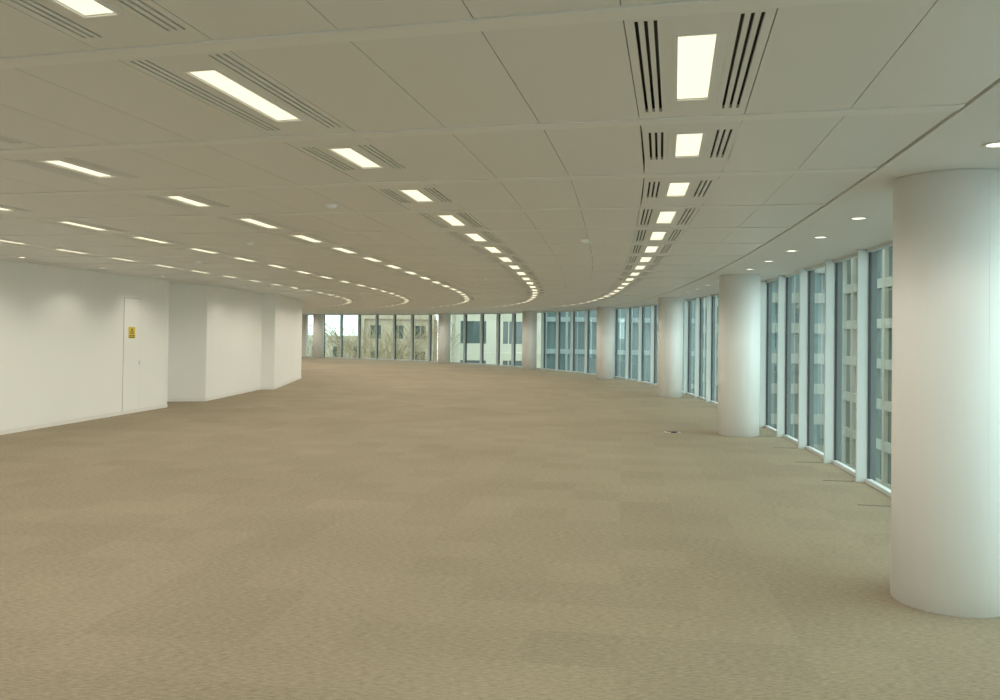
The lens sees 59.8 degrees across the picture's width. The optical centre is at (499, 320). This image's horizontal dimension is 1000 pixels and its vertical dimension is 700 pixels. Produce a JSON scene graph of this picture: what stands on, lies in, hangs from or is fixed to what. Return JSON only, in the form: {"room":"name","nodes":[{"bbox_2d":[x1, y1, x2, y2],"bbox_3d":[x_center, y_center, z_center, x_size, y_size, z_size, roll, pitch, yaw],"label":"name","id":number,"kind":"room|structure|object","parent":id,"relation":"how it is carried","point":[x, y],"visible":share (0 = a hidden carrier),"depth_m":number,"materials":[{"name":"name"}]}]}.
{"room":"open-plan office","nodes":[
{"label":"open-plan office","id":0,"kind":"room"},
{"bbox_2d":[0,260,301,430],"bbox_3d":[-13.934,0.526,29.460,14.065,2.810,69.842,1,-1,-16],"label":"wall","id":1,"kind":"structure","parent":0,"point":[61,328],"depth_m":16.89,"materials":[{"name":"paint"}]},
{"bbox_2d":[122,297,140,410],"bbox_3d":[-7.365,0.694,17.436,0.035,2.310,0.636,1,-1,7],"label":"door","id":2,"kind":"structure","parent":1,"relation":"in","point":[130,385],"depth_m":17.42,"materials":[{"name":"paint"}]},
{"bbox_2d":[128,327,134,337],"bbox_3d":[-7.367,0.233,17.415,0.008,0.230,0.240,1,-1,7],"label":"warning sign","id":3,"kind":"object","parent":2,"relation":"attached to","point":[131,334],"visible":1,"depth_m":17.39,"materials":[{"name":"yellow plastic"}]},
{"bbox_2d":[0,376,301,434],"bbox_3d":[-13.872,1.897,29.439,13.936,0.070,69.806,1,-1,-16],"label":"baseboard","id":4,"kind":"structure","parent":1,"relation":"attached to","point":[14,430],"depth_m":17.18,"materials":[{"name":"paint"}]},
{"bbox_2d":[302,315,307,356],"bbox_3d":[-19.708,0.877,59.917,15.612,2.810,1.232,0,-1,20],"label":"wall","id":5,"kind":"structure","parent":0,"point":[304,317],"depth_m":56.76,"materials":[{"name":"paint"}]},
{"bbox_2d":[306,314,437,361],"bbox_3d":[-7.619,0.970,53.199,12.172,2.750,0.586,0,-1,38],"label":"window","id":6,"kind":"structure","parent":5,"relation":"in","point":[359,315],"depth_m":52.57,"materials":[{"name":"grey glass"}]},
{"bbox_2d":[0,357,999,699],"bbox_3d":[-12.870,1.911,26.998,36.924,0.001,70.188,1,-1,0],"label":"floor","id":7,"kind":"structure","parent":0,"point":[349,528],"depth_m":6.53,"materials":[{"name":"carpet"}]},
{"bbox_2d":[313,314,324,357],"bbox_3d":[-11.505,0.948,55.199,0.694,2.749,0.694,1,-1,0],"label":"column","id":8,"kind":"structure","parent":7,"relation":"on","point":[318,319],"depth_m":54.90,"materials":[{"name":"paint"}]},
{"bbox_2d":[438,313,450,362],"bbox_3d":[-3.111,0.962,48.455,0.694,2.749,0.694,1,-1,0],"label":"column","id":9,"kind":"structure","parent":7,"relation":"on","point":[444,320],"depth_m":48.15,"materials":[{"name":"paint"}]},
{"bbox_2d":[450,312,545,368],"bbox_3d":[-0.242,0.959,45.615,0.570,2.750,9.257,1,-1,-33],"label":"window","id":10,"kind":"structure","parent":7,"relation":"on","point":[543,315],"depth_m":45.67,"materials":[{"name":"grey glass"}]},
{"bbox_2d":[522,311,536,369],"bbox_3d":[1.399,0.922,41.410,0.694,2.749,0.694,1,-1,0],"label":"column","id":11,"kind":"structure","parent":7,"relation":"on","point":[529,318],"depth_m":41.11,"materials":[{"name":"paint"}]},
{"bbox_2d":[543,307,631,379],"bbox_3d":[3.632,0.893,37.332,0.448,2.750,9.213,1,-1,-17],"label":"window","id":12,"kind":"structure","parent":7,"relation":"on","point":[628,310],"depth_m":37.36,"materials":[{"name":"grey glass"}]},
{"bbox_2d":[596,307,614,378],"bbox_3d":[4.044,0.844,33.353,0.694,2.749,0.694,1,-1,0],"label":"column","id":13,"kind":"structure","parent":7,"relation":"on","point":[605,334],"depth_m":33.06,"materials":[{"name":"paint"}]},
{"bbox_2d":[628,297,703,397],"bbox_3d":[5.298,0.790,28.376,0.404,2.750,9.184,1,-1,-3],"label":"window","id":14,"kind":"structure","parent":7,"relation":"on","point":[698,373],"depth_m":25.33,"materials":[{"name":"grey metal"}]},
{"bbox_2d":[657,297,682,396],"bbox_3d":[4.731,0.725,24.198,0.694,2.749,0.694,1,-1,0],"label":"column","id":15,"kind":"structure","parent":7,"relation":"on","point":[670,309],"depth_m":23.90,"materials":[{"name":"paint"}]},
{"bbox_2d":[491,365,890,506],"bbox_3d":[0.230,2.064,25.989,11.539,0.002,63.107,1,-1,-11],"label":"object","id":16,"kind":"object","parent":7,"relation":"in","point":[491,365],"depth_m":13.32,"materials":[{"name":"grey metal"}]},
{"bbox_2d":[718,274,760,436],"bbox_3d":[4.128,0.589,15.021,0.694,2.749,0.694,1,-1,0],"label":"column","id":17,"kind":"structure","parent":7,"relation":"on","point":[739,294],"depth_m":14.72,"materials":[{"name":"paint"}]},
{"bbox_2d":[698,275,791,436],"bbox_3d":[5.196,0.661,19.286,0.263,2.750,9.115,1,-1,4],"label":"window","id":18,"kind":"structure","parent":7,"relation":"on","point":[784,283],"depth_m":16.25,"materials":[{"name":"grey metal"}]},
{"bbox_2d":[783,240,892,496],"bbox_3d":[4.300,0.524,10.258,0.264,2.750,9.130,1,-1,8],"label":"window","id":19,"kind":"structure","parent":7,"relation":"on","point":[866,299],"depth_m":11.74,"materials":[{"name":"grey metal"}]},
{"bbox_2d":[890,168,999,617],"bbox_3d":[2.929,0.442,5.661,0.694,2.749,0.694,1,-1,0],"label":"column","id":20,"kind":"structure","parent":7,"relation":"on","point":[945,421],"depth_m":5.36,"materials":[{"name":"paint"}]},
{"bbox_2d":[0,0,999,314],"bbox_3d":[-12.662,-0.876,27.157,36.642,0.096,69.670,1,-1,0],"label":"ceiling","id":21,"kind":"structure","parent":0,"point":[543,127],"depth_m":4.64,"materials":[{"name":"metal"}]},
{"bbox_2d":[39,160,117,177],"bbox_3d":[-2.775,-1.010,5.756,0.444,0.015,0.572,1,-1,-23],"label":"recessed light","id":22,"kind":"object","parent":21,"relation":"in","point":[59,162],"depth_m":5.77,"materials":[{"name":"grey plastic"}]},
{"bbox_2d":[49,0,122,18],"bbox_3d":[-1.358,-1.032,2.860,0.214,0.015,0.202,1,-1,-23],"label":"recessed light","id":23,"kind":"object","parent":21,"relation":"in","point":[86,7],"depth_m":2.87,"materials":[{"name":"grey plastic"}]},
{"bbox_2d":[182,69,304,121],"bbox_3d":[-1.132,-1.014,3.936,0.605,0.015,0.787,1,-1,-23],"label":"recessed light","id":24,"kind":"object","parent":21,"relation":"in","point":[215,77],"depth_m":3.89,"materials":[{"name":"grey plastic"}]},
{"bbox_2d":[325,204,336,208],"bbox_3d":[-1.375,-0.951,7.089,0.091,0.036,0.248,1,-1,-9],"label":"smoke detector","id":25,"kind":"object","parent":21,"relation":"attached to","point":[331,206],"depth_m":7.18,"materials":[{"name":"paint"}]},
{"bbox_2d":[326,147,383,168],"bbox_3d":[-0.871,-0.992,5.277,0.451,0.015,0.599,1,-1,-23],"label":"recessed light","id":26,"kind":"object","parent":21,"relation":"in","point":[350,153],"depth_m":5.29,"materials":[{"name":"grey plastic"}]},
{"bbox_2d":[398,189,434,201],"bbox_3d":[-0.631,-0.969,6.689,0.413,0.015,0.570,1,-1,-23],"label":"recessed light","id":27,"kind":"object","parent":21,"relation":"in","point":[416,194],"depth_m":6.72,"materials":[{"name":"grey plastic"}]},
{"bbox_2d":[580,239,588,242],"bbox_3d":[0.915,-0.888,9.463,0.151,0.036,0.314,1,-1,-9],"label":"smoke detector","id":28,"kind":"object","parent":21,"relation":"attached to","point":[582,240],"depth_m":9.62,"materials":[{"name":"paint"}]},
{"bbox_2d":[655,211,677,223],"bbox_3d":[1.478,-0.927,7.755,0.541,0.015,0.760,1,-1,-23],"label":"recessed light","id":29,"kind":"object","parent":21,"relation":"in","point":[664,217],"depth_m":7.79,"materials":[{"name":"grey plastic"}]},
{"bbox_2d":[665,182,691,196],"bbox_3d":[1.285,-0.951,6.259,0.437,0.015,0.589,1,-1,-23],"label":"recessed light","id":30,"kind":"object","parent":21,"relation":"in","point":[674,189],"depth_m":6.29,"materials":[{"name":"grey plastic"}]},
{"bbox_2d":[673,132,705,157],"bbox_3d":[1.043,-0.974,4.803,0.446,0.015,0.603,1,-1,-23],"label":"recessed light","id":31,"kind":"object","parent":21,"relation":"in","point":[685,144],"depth_m":4.81,"materials":[{"name":"grey plastic"}]},
{"bbox_2d":[674,32,719,101],"bbox_3d":[0.768,-0.997,3.448,0.614,0.015,0.812,1,-1,-23],"label":"recessed light","id":32,"kind":"object","parent":21,"relation":"in","point":[695,56],"depth_m":3.39,"materials":[{"name":"grey plastic"}]},
{"bbox_2d":[812,236,828,238],"bbox_3d":[3.354,-0.877,9.103,0.160,0.006,0.193,1,-1,0],"label":"recessed light","id":33,"kind":"object","parent":21,"relation":"in","point":[818,237],"depth_m":9.12,"materials":[{"name":"grey plastic"}]},
{"bbox_2d":[849,217,868,219],"bbox_3d":[3.143,-0.900,7.617,0.160,0.006,0.143,1,-1,0],"label":"recessed light","id":34,"kind":"object","parent":21,"relation":"in","point":[854,218],"depth_m":7.64,"materials":[{"name":"grey plastic"}]},
{"bbox_2d":[981,141,999,148],"bbox_3d":[2.653,-0.948,4.671,0.125,0.006,0.171,1,-1,0],"label":"recessed light","id":35,"kind":"object","parent":21,"relation":"in","point":[991,145],"depth_m":4.70,"materials":[{"name":"grey"}]},
{"label":"outside","id":36,"kind":"structure","parent":0,"visible":0},
{"label":"ground","id":37,"kind":"structure","parent":36,"visible":0},
{"bbox_2d":[308,318,338,355],"bbox_3d":[-19.789,7.799,89.451,13.126,17.873,14.574,1,-1,-22],"label":"bare tree","id":38,"kind":"object","parent":37,"relation":"on","point":[310,318],"visible":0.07,"depth_m":90.94,"materials":[{"name":"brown plant"}]},
{"bbox_2d":[308,335,357,357],"bbox_3d":[-38.132,9.978,133.867,37.625,15.800,22.542,1,-1,0],"label":"building","id":39,"kind":"structure","parent":37,"relation":"on","point":[311,338],"depth_m":131.13,"materials":[{"name":"beige stone"}]},
{"bbox_2d":[308,315,436,359],"bbox_3d":[-14.519,7.141,93.002,14.614,19.383,12.571,1,-1,-30],"label":"bare tree","id":40,"kind":"object","parent":37,"relation":"on","point":[334,315],"visible":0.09,"depth_m":92.76,"materials":[{"name":"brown plant"}]},
{"bbox_2d":[308,315,437,359],"bbox_3d":[-11.015,7.007,80.163,14.614,19.383,12.571,1,-1,-15],"label":"bare tree","id":41,"kind":"object","parent":37,"relation":"on","point":[330,350],"visible":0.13,"depth_m":80.25,"materials":[{"name":"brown plant"}]},
{"bbox_2d":[308,315,462,360],"bbox_3d":[-10.147,6.979,77.320,14.614,19.383,12.571,1,-1,0],"label":"bare tree","id":42,"kind":"object","parent":37,"relation":"on","point":[335,333],"visible":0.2,"depth_m":76.54,"materials":[{"name":"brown plant"}]},
{"bbox_2d":[334,315,437,360],"bbox_3d":[-10.281,7.673,71.685,11.928,17.873,14.842,1,-1,3],"label":"bare tree","id":43,"kind":"object","parent":37,"relation":"on","point":[368,334],"visible":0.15,"depth_m":69.51,"materials":[{"name":"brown plant"}]},
{"bbox_2d":[360,315,437,360],"bbox_3d":[-14.312,8.547,123.890,11.460,19.100,14.243,1,-1,0],"label":"brick building","id":44,"kind":"structure","parent":37,"relation":"on","point":[365,320],"depth_m":117.69,"materials":[{"name":"beige brick"}]},
{"bbox_2d":[450,313,540,367],"bbox_3d":[-0.937,2.861,83.968,9.964,29.500,14.046,1,-1,0],"label":"office building","id":45,"kind":"structure","parent":37,"relation":"on","point":[473,320],"depth_m":77.65,"materials":[{"name":"beige concrete"}]},
{"bbox_2d":[545,300,694,393],"bbox_3d":[14.026,-1.884,101.039,19.426,38.850,19.426,1,-1,0],"label":"glass office building","id":46,"kind":"structure","parent":37,"relation":"on","point":[550,354],"depth_m":93.39,"materials":[{"name":"glass"}]},
{"bbox_2d":[703,267,824,452],"bbox_3d":[40.032,-2.188,116.049,25.200,41.150,41.200,1,-1,0],"label":"office building","id":47,"kind":"structure","parent":37,"relation":"on","point":[819,324],"depth_m":95.94,"materials":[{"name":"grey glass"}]},
{"bbox_2d":[841,246,892,488],"bbox_3d":[38.070,-5.182,52.084,23.712,45.000,64.652,1,-1,0],"label":"office building","id":48,"kind":"structure","parent":37,"relation":"on","point":[884,256],"depth_m":74.07,"materials":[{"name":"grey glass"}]}
]}

